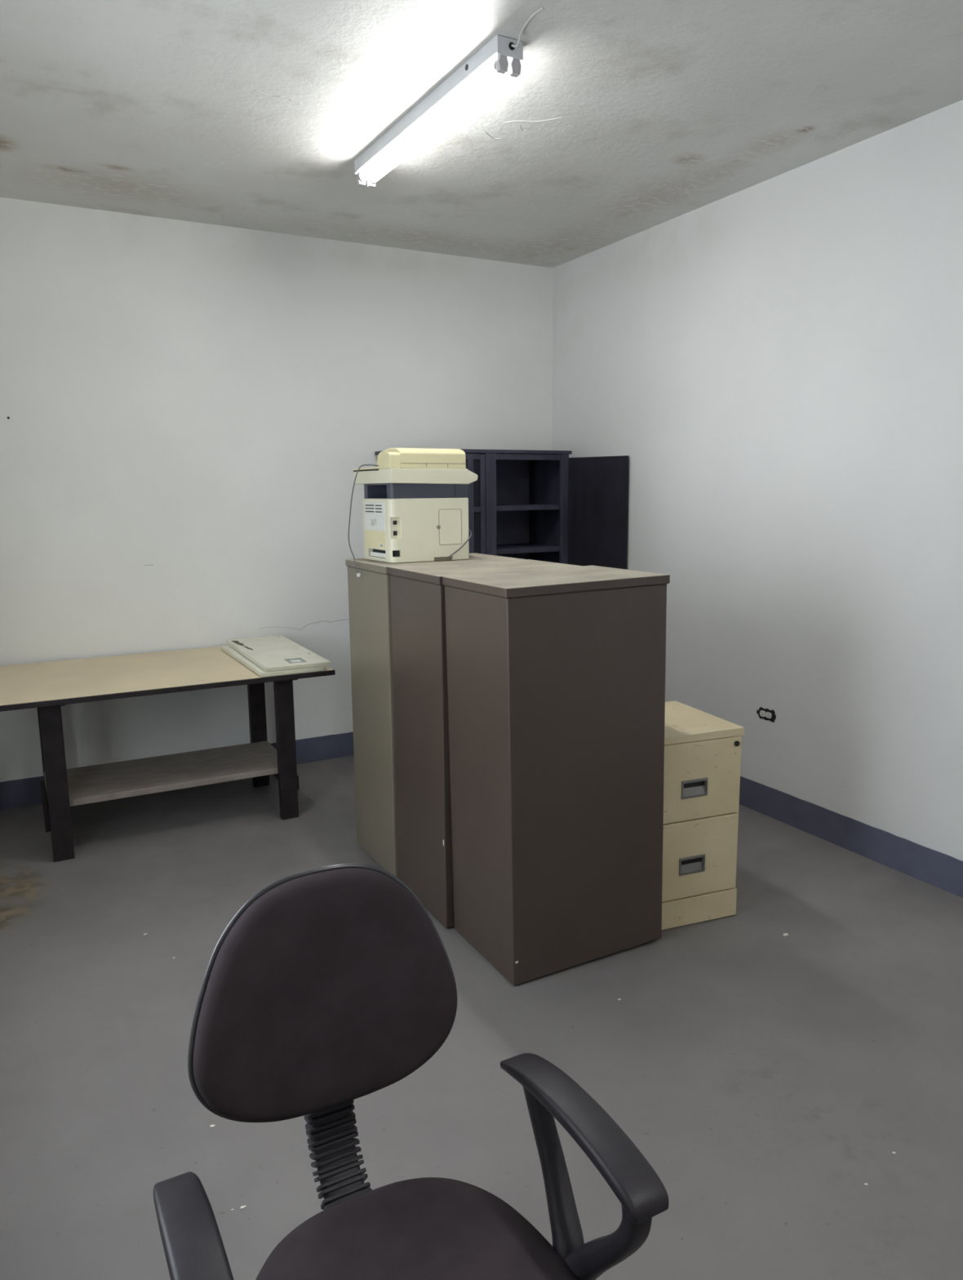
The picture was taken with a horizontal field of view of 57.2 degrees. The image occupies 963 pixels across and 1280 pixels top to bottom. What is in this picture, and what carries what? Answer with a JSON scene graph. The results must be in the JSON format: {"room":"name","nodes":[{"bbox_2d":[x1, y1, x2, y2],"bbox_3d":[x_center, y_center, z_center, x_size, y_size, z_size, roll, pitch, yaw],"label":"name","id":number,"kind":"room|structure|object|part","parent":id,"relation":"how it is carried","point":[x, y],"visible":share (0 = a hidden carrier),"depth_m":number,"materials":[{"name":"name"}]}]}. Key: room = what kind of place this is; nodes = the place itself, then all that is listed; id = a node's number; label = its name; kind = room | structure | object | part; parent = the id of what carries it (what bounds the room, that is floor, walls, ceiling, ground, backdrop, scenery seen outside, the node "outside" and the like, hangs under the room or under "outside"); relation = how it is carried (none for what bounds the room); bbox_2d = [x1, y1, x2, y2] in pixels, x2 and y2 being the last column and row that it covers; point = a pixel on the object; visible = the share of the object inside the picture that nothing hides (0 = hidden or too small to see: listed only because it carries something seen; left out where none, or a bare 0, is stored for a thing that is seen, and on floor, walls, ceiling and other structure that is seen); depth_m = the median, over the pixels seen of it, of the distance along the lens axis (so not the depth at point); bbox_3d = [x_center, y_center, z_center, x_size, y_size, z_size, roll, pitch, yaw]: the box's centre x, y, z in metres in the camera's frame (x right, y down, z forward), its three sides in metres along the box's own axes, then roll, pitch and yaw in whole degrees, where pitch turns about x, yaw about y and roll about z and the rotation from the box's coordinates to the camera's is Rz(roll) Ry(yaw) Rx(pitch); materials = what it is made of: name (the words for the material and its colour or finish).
{"room":"back office","nodes":[
{"label":"back office","id":0,"kind":"room"},
{"bbox_2d":[0,196,552,782],"bbox_3d":[-1.146,-0.745,5.106,3.840,3.245,0.122,-6,11,-28],"label":"wall","id":1,"kind":"structure","parent":0,"point":[189,411],"depth_m":4.82,"materials":[{"name":"white paint"}]},
{"bbox_2d":[0,731,354,810],"bbox_3d":[-1.157,0.676,5.264,3.720,0.151,0.004,-6,11,-28],"label":"baseboard","id":2,"kind":"structure","parent":1,"relation":"attached to","point":[26,792],"depth_m":5.30,"materials":[{"name":"blue paint"}]},
{"bbox_2d":[0,755,962,1279],"bbox_3d":[0.542,1.326,2.157,3.720,0.120,7.200,-6,11,-28],"label":"floor","id":3,"kind":"structure","parent":0,"point":[765,1077],"depth_m":2.52,"materials":[{"name":"grey paint"}]},
{"bbox_2d":[0,646,335,862],"bbox_3d":[-1.595,0.514,4.425,1.497,0.759,0.965,-6,11,-28],"label":"work table","id":4,"kind":"object","parent":3,"relation":"on","point":[46,686],"visible":0.82,"depth_m":4.26,"materials":[{"name":"brown wood"}]},
{"bbox_3d":[-2.140,0.549,4.387,0.085,0.712,0.045,-6,11,-28],"label":"leg","id":5,"kind":"part","parent":4,"relation":"part of","materials":[{"name":"black metal"}]},
{"bbox_3d":[-2.064,0.780,4.173,0.020,0.072,0.565,-6,11,-28],"label":"rail","id":6,"kind":"part","parent":4,"relation":"part of","materials":[{"name":"black metal"}]},
{"bbox_3d":[-1.876,0.630,3.900,0.085,0.712,0.045,-6,11,-28],"label":"leg","id":7,"kind":"part","parent":4,"relation":"part of","materials":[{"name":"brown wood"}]},
{"bbox_2d":[44,741,278,806],"bbox_3d":[-1.553,0.656,4.402,1.111,0.030,0.513,-6,11,-28],"label":"shelf","id":8,"kind":"object","parent":4,"relation":"attached to","point":[93,784],"depth_m":4.35,"materials":[{"name":"brown wood"}]},
{"bbox_3d":[-1.232,0.459,4.865,0.085,0.712,0.045,-6,11,-28],"label":"leg","id":9,"kind":"part","parent":4,"relation":"part of","materials":[{"name":"black metal"}]},
{"bbox_2d":[221,644,324,677],"bbox_3d":[-1.096,0.090,4.556,0.305,0.021,0.851,-6,11,-28],"label":"panel","id":10,"kind":"object","parent":4,"relation":"on","point":[228,649],"visible":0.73,"depth_m":4.24,"materials":[{"name":"white plastic"}]},
{"bbox_2d":[226,635,330,671],"bbox_3d":[-1.075,0.061,4.588,0.313,0.022,0.897,-5,11,-27],"label":"panel","id":11,"kind":"object","parent":10,"relation":"on","point":[271,653],"visible":1,"depth_m":4.48,"materials":[{"name":"grey plastic"}]},
{"bbox_3d":[-0.968,0.540,4.378,0.085,0.712,0.045,-6,11,-28],"label":"leg","id":12,"kind":"part","parent":4,"relation":"part of","materials":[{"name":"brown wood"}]},
{"bbox_3d":[-1.064,0.681,4.700,0.020,0.072,0.565,-6,11,-28],"label":"rail","id":13,"kind":"part","parent":4,"relation":"part of","materials":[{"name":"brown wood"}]},
{"bbox_2d":[153,863,669,1279],"bbox_3d":[-0.134,0.912,1.305,0.624,0.995,0.644,-6,11,-28],"label":"office chair","id":14,"kind":"object","parent":3,"relation":"on","point":[330,986],"visible":1,"depth_m":1.39,"materials":[{"name":"black fabric"}]},
{"bbox_3d":[-0.350,0.776,1.089,0.066,0.052,0.376,-6,11,-28],"label":"armrest","id":15,"kind":"part","parent":14,"relation":"part of","materials":[{"name":"black plastic"}]},
{"bbox_3d":[-0.247,0.576,1.458,0.452,0.383,0.045,-6,1,-28],"label":"backrest","id":16,"kind":"part","parent":14,"relation":"part of","materials":[{"name":"black fabric"}]},
{"bbox_3d":[-0.097,0.954,1.243,0.476,0.073,0.464,-6,11,-28],"label":"seat","id":17,"kind":"part","parent":14,"relation":"part of","materials":[{"name":"black fabric"}]},
{"bbox_3d":[0.142,0.727,1.347,0.066,0.052,0.376,-6,11,-28],"label":"armrest","id":18,"kind":"part","parent":14,"relation":"part of","materials":[{"name":"black plastic"}]},
{"bbox_2d":[345,552,525,877],"bbox_3d":[-0.196,0.301,3.926,0.646,1.320,0.468,-6,11,-28],"label":"file cabinet","id":19,"kind":"object","parent":3,"relation":"on","point":[369,593],"visible":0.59,"depth_m":3.74,"materials":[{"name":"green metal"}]},
{"bbox_2d":[348,448,478,577],"bbox_3d":[-0.327,-0.549,3.788,0.499,0.526,0.394,-6,11,-30],"label":"printer","id":20,"kind":"object","parent":19,"relation":"on","point":[415,502],"visible":1,"depth_m":3.65,"materials":[{"name":"beige plastic"}]},
{"bbox_3d":[-0.486,-0.504,3.692,0.148,0.452,0.052,-2,10,-6],"label":"cord","id":21,"kind":"part","parent":20,"relation":"part of","materials":[{"name":"black plastic"}]},
{"bbox_3d":[-0.338,-0.740,3.818,0.341,0.008,0.274,-6,11,-30],"label":"scanner lid","id":22,"kind":"part","parent":20,"relation":"part of","materials":[{"name":"beige plastic"}]},
{"bbox_2d":[364,529,386,549],"bbox_3d":[-0.445,-0.423,3.712,0.006,0.071,0.212,-6,11,-30],"label":"label","id":23,"kind":"object","parent":20,"relation":"on","point":[374,539],"depth_m":3.71,"materials":[{"name":"beige paper"}]},
{"bbox_3d":[-0.132,-0.475,3.707,0.104,0.144,0.005,-6,11,-30],"label":"door","id":24,"kind":"part","parent":20,"relation":"part of","materials":[{"name":"beige plastic"}]},
{"bbox_3d":[-0.098,-0.411,3.746,0.127,0.124,0.045,-6,11,-30],"label":"cord","id":25,"kind":"part","parent":20,"relation":"part of","materials":[{"name":"grey plastic"}]},
{"bbox_3d":[-0.202,-0.335,3.817,0.646,0.030,0.468,-6,11,-28],"label":"lid","id":26,"kind":"part","parent":19,"relation":"part of","materials":[{"name":"beige metal"}]},
{"bbox_2d":[388,559,582,928],"bbox_3d":[0.035,0.369,3.517,0.649,1.320,0.468,-6,11,-28],"label":"file cabinet","id":27,"kind":"object","parent":3,"relation":"on","point":[418,606],"visible":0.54,"depth_m":3.33,"materials":[{"name":"brown metal"}]},
{"bbox_3d":[0.029,-0.267,3.409,0.649,0.030,0.468,-6,11,-28],"label":"lid","id":28,"kind":"part","parent":27,"relation":"part of","materials":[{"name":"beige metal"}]},
{"bbox_2d":[374,448,628,569],"bbox_3d":[0.119,-0.203,5.316,1.242,1.842,0.835,-6,11,-28],"label":"tall cabinet","id":29,"kind":"object","parent":3,"relation":"on","point":[552,506],"visible":0.34,"depth_m":5.33,"materials":[{"name":"black blue painted wood"}]},
{"bbox_3d":[-0.189,-0.185,5.132,0.477,1.755,0.008,-6,11,-28],"label":"door","id":30,"kind":"part","parent":29,"relation":"part of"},
{"bbox_3d":[-0.136,-0.274,5.634,1.019,1.760,0.012,-6,11,-28],"label":"panel","id":31,"kind":"part","parent":29,"relation":"part of","materials":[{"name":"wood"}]},
{"bbox_2d":[496,542,559,554],"bbox_3d":[0.177,-0.570,5.507,0.534,0.030,0.418,-6,11,-28],"label":"shelf","id":32,"kind":"object","parent":29,"relation":"attached to","point":[501,548],"depth_m":5.41,"materials":[{"name":"black paint"}]},
{"bbox_2d":[496,503,559,511],"bbox_3d":[0.174,-0.821,5.464,0.534,0.030,0.418,-6,11,-28],"label":"shelf","id":33,"kind":"object","parent":29,"relation":"attached to","point":[500,507],"depth_m":5.33,"materials":[{"name":"black paint"}]},
{"bbox_3d":[0.277,-1.085,5.234,0.452,0.036,0.016,-6,11,-28],"label":"rail","id":34,"kind":"part","parent":29,"relation":"part of","materials":[{"name":"black paint"}]},
{"bbox_3d":[0.421,-0.260,5.698,0.020,1.820,0.430,-6,11,-28],"label":"panel","id":35,"kind":"part","parent":29,"relation":"part of","materials":[{"name":"black paint"}]},
{"bbox_3d":[0.697,-0.232,5.371,0.411,1.730,0.020,8,13,40],"label":"door","id":36,"kind":"part","parent":29,"relation":"part of","materials":[{"name":"black wood"}]},
{"bbox_2d":[442,565,670,985],"bbox_3d":[0.262,0.431,3.116,0.632,1.320,0.447,-7,11,-27],"label":"file cabinet","id":37,"kind":"object","parent":3,"relation":"on","point":[556,677],"visible":1,"depth_m":2.92,"materials":[{"name":"brown metal"}]},
{"bbox_3d":[0.248,-0.204,3.004,0.632,0.030,0.447,-7,11,-27],"label":"lid","id":38,"kind":"part","parent":37,"relation":"part of","materials":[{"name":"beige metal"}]},
{"bbox_2d":[662,701,744,929],"bbox_3d":[0.720,0.666,3.455,0.370,0.742,0.461,-4,10,-20],"label":"file cabinet","id":39,"kind":"object","parent":3,"relation":"on","point":[703,749],"visible":0.54,"depth_m":3.25,"materials":[{"name":"beige metal"}]},
{"bbox_3d":[0.776,0.842,3.267,0.098,0.030,0.009,-4,10,-20],"label":"handle","id":40,"kind":"part","parent":39,"relation":"part of","materials":[{"name":"metal"}]},
{"bbox_3d":[0.773,0.828,3.271,0.102,0.058,0.002,-4,10,-20],"label":"handle","id":41,"kind":"part","parent":39,"relation":"part of","materials":[{"name":"black metal"}]},
{"bbox_3d":[0.777,0.830,3.261,0.112,0.068,0.007,-4,10,-20],"label":"handle","id":42,"kind":"part","parent":39,"relation":"part of","materials":[{"name":"metal"}]},
{"bbox_3d":[0.773,0.551,3.218,0.098,0.030,0.009,-4,10,-20],"label":"handle","id":43,"kind":"part","parent":39,"relation":"part of","materials":[{"name":"metal"}]},
{"bbox_3d":[0.771,0.537,3.221,0.102,0.058,0.002,-4,10,-20],"label":"handle","id":44,"kind":"part","parent":39,"relation":"part of","materials":[{"name":"black metal"}]},
{"bbox_3d":[0.775,0.539,3.211,0.112,0.068,0.007,-4,10,-20],"label":"handle","id":45,"kind":"part","parent":39,"relation":"part of","materials":[{"name":"metal"}]},
{"bbox_3d":[0.798,1.009,3.311,0.366,0.106,0.018,-4,10,-20],"label":"kick panel","id":46,"kind":"part","parent":39,"relation":"part of","materials":[{"name":"beige metal"}]},
{"bbox_3d":[0.797,0.805,3.275,0.350,0.296,0.020,-4,10,-20],"label":"drawer","id":47,"kind":"part","parent":39,"relation":"part of","materials":[{"name":"beige metal"}]},
{"bbox_3d":[0.794,0.509,3.225,0.350,0.294,0.020,-4,10,-20],"label":"drawer","id":48,"kind":"part","parent":39,"relation":"part of","materials":[{"name":"beige metal"}]},
{"bbox_2d":[0,0,962,267],"bbox_3d":[0.514,-1.753,1.633,3.720,0.122,7.200,-6,11,-28],"label":"ceiling","id":49,"kind":"structure","parent":0,"point":[620,120],"depth_m":3.23,"materials":[{"name":"paint"}]},
{"bbox_2d":[354,7,544,187],"bbox_3d":[-0.159,-1.905,3.200,0.099,0.100,1.407,-6,11,-29],"label":"fluorescent fixture","id":50,"kind":"object","parent":49,"relation":"attached to","point":[499,60],"visible":1,"depth_m":3.10,"materials":[{"name":"white metal"}]},
{"bbox_3d":[0.090,-1.853,2.763,0.093,0.052,0.004,-6,11,-29],"label":"plate","id":51,"kind":"part","parent":50,"relation":"part of","materials":[{"name":"white metal"}]},
{"bbox_2d":[551,99,962,861],"bbox_3d":[2.220,-0.381,2.785,0.120,3.245,7.200,-6,11,-28],"label":"wall","id":52,"kind":"structure","parent":0,"point":[775,364],"depth_m":4.01,"materials":[{"name":"white paint"}]},
{"bbox_2d":[756,706,776,722],"bbox_3d":[1.400,0.365,4.346,0.011,0.064,0.124,-6,11,-28],"label":"wall outlet","id":53,"kind":"object","parent":52,"relation":"attached to","point":[766,713],"visible":1,"depth_m":4.34,"materials":[{"name":"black plastic"}]},
{"bbox_2d":[760,710,765,716],"bbox_3d":[1.390,0.364,4.362,0.007,0.029,0.033,-6,11,-28],"label":"receptacle","id":54,"kind":"object","parent":53,"relation":"attached to","point":[762,713],"depth_m":4.36,"materials":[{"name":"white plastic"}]},
{"bbox_2d":[765,711,772,718],"bbox_3d":[1.409,0.369,4.329,0.007,0.029,0.033,-6,11,-28],"label":"receptacle","id":55,"kind":"object","parent":53,"relation":"attached to","point":[768,714],"depth_m":4.33,"materials":[{"name":"white plastic"}]},
{"bbox_2d":[739,776,962,897],"bbox_3d":[2.179,1.031,2.996,0.004,0.151,7.200,-6,11,-28],"label":"baseboard","id":56,"kind":"structure","parent":52,"relation":"attached to","point":[939,869],"depth_m":3.92,"materials":[{"name":"blue paint"}]}
]}

